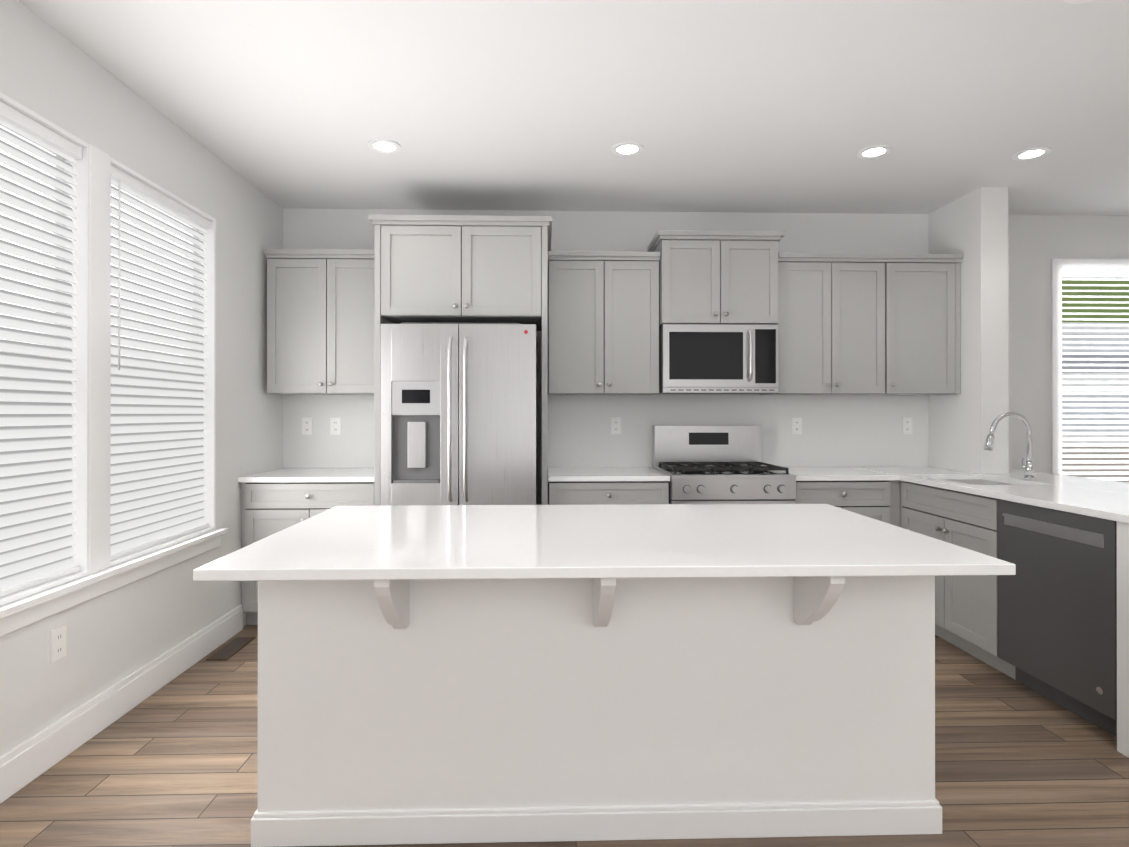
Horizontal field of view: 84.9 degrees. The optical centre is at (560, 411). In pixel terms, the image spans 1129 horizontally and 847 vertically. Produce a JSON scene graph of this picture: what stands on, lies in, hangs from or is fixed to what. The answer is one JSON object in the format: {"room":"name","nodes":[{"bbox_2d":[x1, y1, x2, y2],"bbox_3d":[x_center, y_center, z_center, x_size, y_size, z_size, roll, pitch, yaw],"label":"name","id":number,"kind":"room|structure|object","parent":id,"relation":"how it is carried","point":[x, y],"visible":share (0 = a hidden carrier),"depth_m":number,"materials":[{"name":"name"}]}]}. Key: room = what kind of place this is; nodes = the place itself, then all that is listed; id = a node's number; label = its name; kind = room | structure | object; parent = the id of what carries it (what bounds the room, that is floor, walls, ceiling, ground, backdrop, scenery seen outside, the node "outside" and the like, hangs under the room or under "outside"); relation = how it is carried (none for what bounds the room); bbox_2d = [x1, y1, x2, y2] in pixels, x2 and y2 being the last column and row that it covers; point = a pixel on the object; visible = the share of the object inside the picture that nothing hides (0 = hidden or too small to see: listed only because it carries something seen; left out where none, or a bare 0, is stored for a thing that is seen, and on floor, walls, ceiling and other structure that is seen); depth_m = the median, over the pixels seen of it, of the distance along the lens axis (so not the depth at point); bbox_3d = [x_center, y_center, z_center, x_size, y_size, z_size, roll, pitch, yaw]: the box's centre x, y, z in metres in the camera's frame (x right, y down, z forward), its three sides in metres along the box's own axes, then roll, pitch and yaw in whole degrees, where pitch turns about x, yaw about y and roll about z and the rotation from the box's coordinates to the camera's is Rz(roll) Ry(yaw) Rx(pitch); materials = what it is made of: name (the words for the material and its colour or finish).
{"room":"kitchen","nodes":[
{"label":"kitchen","id":0,"kind":"room"},
{"bbox_2d":[0,0,283,755],"bbox_3d":[-1.933,-0.066,0.593,0.150,2.760,7.840,0,0,-2],"label":"wall","id":1,"kind":"structure","parent":0,"point":[66,84],"depth_m":2.91,"materials":[{"name":"paint"}]},
{"bbox_2d":[50,624,66,662],"bbox_3d":[-1.902,0.877,2.339,0.008,0.120,0.072,0,0,-2],"label":"electrical outlet plate","id":2,"kind":"object","parent":1,"relation":"attached to","point":[58,643],"depth_m":2.33,"materials":[{"name":"white plastic"}]},
{"bbox_2d":[0,92,215,605],"bbox_3d":[-1.991,-0.212,2.553,0.166,1.740,1.820,0,0,-2],"label":"window","id":3,"kind":"structure","parent":1,"relation":"in","point":[9,155],"depth_m":2.49,"materials":[{"name":"white plastic"}]},
{"bbox_2d":[0,101,210,597],"bbox_3d":[-1.953,-0.212,2.554,0.069,1.700,1.776,0,0,-2],"label":"window blinds","id":4,"kind":"object","parent":3,"relation":"attached to","point":[158,457],"visible":0.85,"depth_m":2.47,"materials":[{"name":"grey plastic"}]},
{"bbox_2d":[0,144,228,635],"bbox_3d":[-1.900,-0.164,2.555,0.065,1.844,1.940,0,0,-2],"label":"window trim","id":5,"kind":"structure","parent":1,"relation":"attached to","point":[101,578],"depth_m":2.55,"materials":[{"name":"white wood"}]},
{"bbox_2d":[0,605,242,803],"bbox_3d":[-1.841,1.238,0.301,0.019,0.150,6.895,0,0,-2],"label":"baseboard","id":6,"kind":"structure","parent":1,"relation":"attached to","point":[27,761],"depth_m":2.54,"materials":[{"name":"white wood"}]},
{"bbox_2d":[0,625,1128,846],"bbox_3d":[1.610,1.364,0.687,7.240,0.100,7.840,0,0,-2],"label":"floor","id":7,"kind":"structure","parent":0,"point":[172,763],"depth_m":2.22,"materials":[{"name":"brown wood"}]},
{"bbox_2d":[206,637,255,660],"bbox_3d":[-1.831,1.316,3.439,0.110,0.006,0.330,0,0,-2],"label":"floor vent","id":8,"kind":"object","parent":7,"relation":"in","point":[231,648],"visible":1,"depth_m":3.43,"materials":[{"name":"brown metal"}]},
{"bbox_2d":[241,483,373,624],"bbox_3d":[-1.543,0.874,4.054,0.810,0.892,0.632,0,0,-2],"label":"base cabinet","id":9,"kind":"object","parent":7,"relation":"on","point":[275,501],"depth_m":3.74,"materials":[{"name":"grey wood"}]},
{"bbox_2d":[238,468,373,482],"bbox_3d":[-1.544,0.411,4.049,0.814,0.030,0.645,0,0,-2],"label":"countertop","id":10,"kind":"structure","parent":9,"relation":"on","point":[282,475],"depth_m":3.77,"materials":[{"name":"white stone"}]},
{"bbox_2d":[381,322,536,505],"bbox_3d":[-0.608,0.393,3.962,0.909,1.855,0.796,0,0,-2],"label":"fridge","id":11,"kind":"object","parent":7,"relation":"on","point":[458,413],"visible":0.6,"depth_m":3.63,"materials":[{"name":"silver metal"}]},
{"bbox_2d":[369,215,551,505],"bbox_3d":[-0.610,0.070,4.053,1.101,2.502,0.689,0,0,-2],"label":"cabinet","id":12,"kind":"object","parent":7,"relation":"on","point":[456,269],"visible":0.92,"depth_m":3.75,"materials":[{"name":"grey wood"}]},
{"bbox_2d":[251,576,941,846],"bbox_3d":[0.119,0.877,2.179,2.128,0.880,1.044,0,0,-2],"label":"kitchen island","id":13,"kind":"object","parent":7,"relation":"on","point":[463,674],"depth_m":1.90,"materials":[{"name":"white wood"}]},
{"bbox_2d":[193,504,1015,583],"bbox_3d":[0.119,0.422,2.165,2.160,0.030,1.099,0,0,-2],"label":"island countertop","id":14,"kind":"structure","parent":13,"relation":"on","point":[637,541],"depth_m":1.88,"materials":[{"name":"white stone"}]},
{"bbox_2d":[548,483,668,504],"bbox_3d":[0.290,0.875,4.105,0.744,0.892,0.632,0,0,-2],"label":"base cabinet","id":15,"kind":"object","parent":7,"relation":"on","point":[558,493],"depth_m":3.79,"materials":[{"name":"grey wood"}]},
{"bbox_2d":[548,467,669,482],"bbox_3d":[0.290,0.412,4.099,0.748,0.030,0.645,0,0,-2],"label":"countertop","id":16,"kind":"structure","parent":15,"relation":"on","point":[555,474],"depth_m":3.83,"materials":[{"name":"white stone"}]},
{"bbox_2d":[653,425,795,503],"bbox_3d":[1.050,0.709,4.069,0.761,1.225,0.727,0,0,-2],"label":"range","id":17,"kind":"object","parent":7,"relation":"on","point":[710,464],"visible":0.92,"depth_m":3.96,"materials":[{"name":"silver metal"}]},
{"bbox_2d":[793,483,899,526],"bbox_3d":[1.775,0.875,4.145,0.679,0.892,0.632,0,0,-2],"label":"base cabinet","id":18,"kind":"object","parent":7,"relation":"on","point":[878,501],"depth_m":3.83,"materials":[{"name":"grey wood"}]},
{"bbox_2d":[778,467,899,482],"bbox_3d":[1.764,0.412,4.139,0.661,0.030,0.645,0,0,-2],"label":"countertop","id":19,"kind":"structure","parent":18,"relation":"on","point":[803,474],"depth_m":3.86,"materials":[{"name":"white stone"}]},
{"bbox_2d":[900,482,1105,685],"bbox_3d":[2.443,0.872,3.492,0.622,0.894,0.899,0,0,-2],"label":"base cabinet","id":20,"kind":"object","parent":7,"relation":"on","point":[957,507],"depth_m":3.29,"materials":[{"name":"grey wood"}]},
{"bbox_2d":[854,466,1128,525],"bbox_3d":[2.416,0.410,3.191,0.588,0.030,2.576,0,0,-2],"label":"countertop","id":21,"kind":"structure","parent":20,"relation":"on","point":[1108,504],"depth_m":3.01,"materials":[{"name":"white stone"}]},
{"bbox_2d":[946,478,1033,485],"bbox_3d":[2.436,0.519,3.603,0.470,0.211,0.580,0,0,-2],"label":"sink","id":22,"kind":"object","parent":21,"relation":"in","point":[973,481],"depth_m":3.71,"materials":[{"name":"silver metal"}]},
{"bbox_2d":[983,412,1034,479],"bbox_3d":[2.624,0.198,3.633,0.296,0.393,0.093,0,0,-2],"label":"faucet","id":23,"kind":"object","parent":21,"relation":"on","point":[989,445],"visible":1,"depth_m":3.60,"materials":[{"name":"silver metal"}]},
{"bbox_2d":[982,474,1128,493],"bbox_3d":[2.924,0.409,2.935,0.490,0.030,2.036,0,0,-2],"label":"countertop","id":24,"kind":"structure","parent":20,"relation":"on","point":[1040,479],"depth_m":3.49,"materials":[{"name":"white stone"}]},
{"bbox_2d":[1110,522,1128,757],"bbox_3d":[2.489,0.870,2.169,0.642,0.894,0.490,0,0,-2],"label":"base cabinet","id":25,"kind":"object","parent":7,"relation":"on","point":[1119,728],"depth_m":2.38,"materials":[{"name":"grey wood"}]},
{"bbox_2d":[997,499,1116,719],"bbox_3d":[2.444,0.822,2.727,0.602,0.789,0.622,0,0,-2],"label":"dishwasher","id":26,"kind":"object","parent":25,"relation":"in","point":[1057,610],"visible":0.81,"depth_m":2.66,"materials":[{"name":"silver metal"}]},
{"bbox_2d":[19,0,1128,215],"bbox_3d":[1.610,-1.496,0.693,7.240,0.100,7.840,0,0,-2],"label":"ceiling","id":27,"kind":"structure","parent":0,"point":[770,106],"depth_m":2.83,"materials":[{"name":"paint"}]},
{"bbox_2d":[368,139,400,153],"bbox_3d":[-0.953,-1.437,3.344,0.170,0.006,0.170,0,0,-32],"label":"recessed light","id":28,"kind":"object","parent":27,"relation":"in","point":[386,146],"depth_m":3.34,"materials":[{"name":"white plastic"}]},
{"bbox_2d":[611,142,643,155],"bbox_3d":[0.366,-1.437,3.380,0.170,0.006,0.170,0,0,-32],"label":"recessed light","id":29,"kind":"object","parent":27,"relation":"in","point":[623,148],"depth_m":3.38,"materials":[{"name":"white plastic"}]},
{"bbox_2d":[857,145,891,158],"bbox_3d":[1.737,-1.437,3.417,0.170,0.006,0.173,0,0,-32],"label":"recessed light","id":30,"kind":"object","parent":27,"relation":"in","point":[876,151],"depth_m":3.41,"materials":[{"name":"white plastic"}]},
{"bbox_2d":[1012,147,1051,160],"bbox_3d":[2.625,-1.437,3.442,0.170,0.006,0.176,0,0,-32],"label":"recessed light","id":31,"kind":"object","parent":27,"relation":"in","point":[1037,152],"depth_m":3.43,"materials":[{"name":"white plastic"}]},
{"bbox_2d":[1064,0,1094,3],"bbox_3d":[1.811,-1.440,2.090,0.176,0.006,0.173,0,0,-32],"label":"recessed light","id":32,"kind":"object","parent":27,"relation":"in","point":[1067,1],"depth_m":2.16,"materials":[{"name":"white plastic"}]},
{"bbox_2d":[284,208,1128,504],"bbox_3d":[1.515,-0.058,4.534,6.900,2.760,0.150,0,0,-2],"label":"wall","id":33,"kind":"structure","parent":0,"point":[838,430],"depth_m":4.46,"materials":[{"name":"paint"}]},
{"bbox_2d":[302,418,311,434],"bbox_3d":[-1.792,0.102,4.364,0.072,0.120,0.008,0,0,-2],"label":"electrical outlet plate","id":34,"kind":"object","parent":33,"relation":"attached to","point":[306,422],"depth_m":4.36,"materials":[{"name":"white plastic"}]},
{"bbox_2d":[264,250,373,394],"bbox_3d":[-1.530,-0.570,4.198,0.775,0.902,0.352,0,0,-2],"label":"upper cabinet","id":35,"kind":"object","parent":33,"relation":"attached to","point":[320,307],"depth_m":4.03,"materials":[{"name":"grey wood"}]},
{"bbox_2d":[330,418,340,434],"bbox_3d":[-1.592,0.102,4.369,0.072,0.120,0.008,0,0,-2],"label":"electrical outlet plate","id":36,"kind":"object","parent":33,"relation":"attached to","point":[335,423],"depth_m":4.37,"materials":[{"name":"white plastic"}]},
{"bbox_2d":[548,254,659,394],"bbox_3d":[0.282,-0.570,4.247,0.736,0.902,0.352,0,0,-2],"label":"upper cabinet","id":37,"kind":"object","parent":33,"relation":"attached to","point":[604,309],"depth_m":4.08,"materials":[{"name":"grey wood"}]},
{"bbox_2d":[611,418,620,433],"bbox_3d":[0.397,0.102,4.424,0.072,0.120,0.008,0,0,-2],"label":"electrical outlet plate","id":38,"kind":"object","parent":33,"relation":"attached to","point":[615,422],"depth_m":4.42,"materials":[{"name":"white plastic"}]},
{"bbox_2d":[648,234,783,325],"bbox_3d":[1.044,-0.865,4.249,0.775,0.572,0.392,0,0,-2],"label":"upper cabinet","id":39,"kind":"object","parent":33,"relation":"attached to","point":[705,278],"depth_m":4.06,"materials":[{"name":"grey wood"}]},
{"bbox_2d":[659,324,777,393],"bbox_3d":[1.046,-0.349,4.218,0.761,0.446,0.450,0,0,-2],"label":"microwave","id":40,"kind":"object","parent":39,"relation":"attached to","point":[717,359],"visible":1,"depth_m":4.04,"materials":[{"name":"silver metal"}]},
{"bbox_2d":[792,418,801,433],"bbox_3d":[1.707,0.102,4.460,0.072,0.120,0.008,0,0,-2],"label":"electrical outlet plate","id":41,"kind":"object","parent":33,"relation":"attached to","point":[796,422],"depth_m":4.46,"materials":[{"name":"white plastic"}]},
{"bbox_2d":[759,254,899,394],"bbox_3d":[1.833,-0.570,4.290,0.793,0.902,0.352,0,0,-2],"label":"upper cabinet","id":42,"kind":"object","parent":33,"relation":"attached to","point":[868,323],"depth_m":4.12,"materials":[{"name":"grey wood"}]},
{"bbox_2d":[902,417,911,433],"bbox_3d":[2.517,0.102,4.482,0.072,0.120,0.008,0,0,-2],"label":"electrical outlet plate","id":43,"kind":"object","parent":33,"relation":"attached to","point":[906,422],"depth_m":4.48,"materials":[{"name":"white plastic"}]},
{"bbox_2d":[900,258,962,394],"bbox_3d":[2.392,-0.570,4.305,0.570,0.902,0.352,0,0,-2],"label":"upper cabinet","id":44,"kind":"object","parent":33,"relation":"attached to","point":[930,288],"depth_m":4.14,"materials":[{"name":"grey wood"}]},
{"bbox_2d":[1051,258,1128,474],"bbox_3d":[4.125,-0.158,4.576,1.120,1.920,0.170,0,0,-2],"label":"window","id":45,"kind":"structure","parent":33,"relation":"in","point":[1057,265],"depth_m":4.50,"materials":[{"name":"white wood"}]},
{"bbox_2d":[1062,269,1128,479],"bbox_3d":[4.125,-0.185,4.558,0.930,1.716,0.046,0,0,-2],"label":"window blinds","id":46,"kind":"object","parent":45,"relation":"attached to","point":[1091,273],"visible":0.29,"depth_m":4.55,"materials":[{"name":"white plastic"}]},
{"bbox_2d":[928,187,1015,473],"bbox_3d":[2.774,-0.059,4.219,0.180,2.760,0.530,0,0,-2],"label":"wall","id":47,"kind":"structure","parent":0,"point":[977,225],"depth_m":4.00,"materials":[{"name":"paint"}]},
{"label":"outside","id":48,"kind":"structure","parent":0,"visible":0},
{"bbox_2d":[1062,280,1128,482],"bbox_3d":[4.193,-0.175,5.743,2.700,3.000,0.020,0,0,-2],"label":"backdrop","id":49,"kind":"structure","parent":48,"point":[1095,350],"depth_m":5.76,"materials":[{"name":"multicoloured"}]}
]}

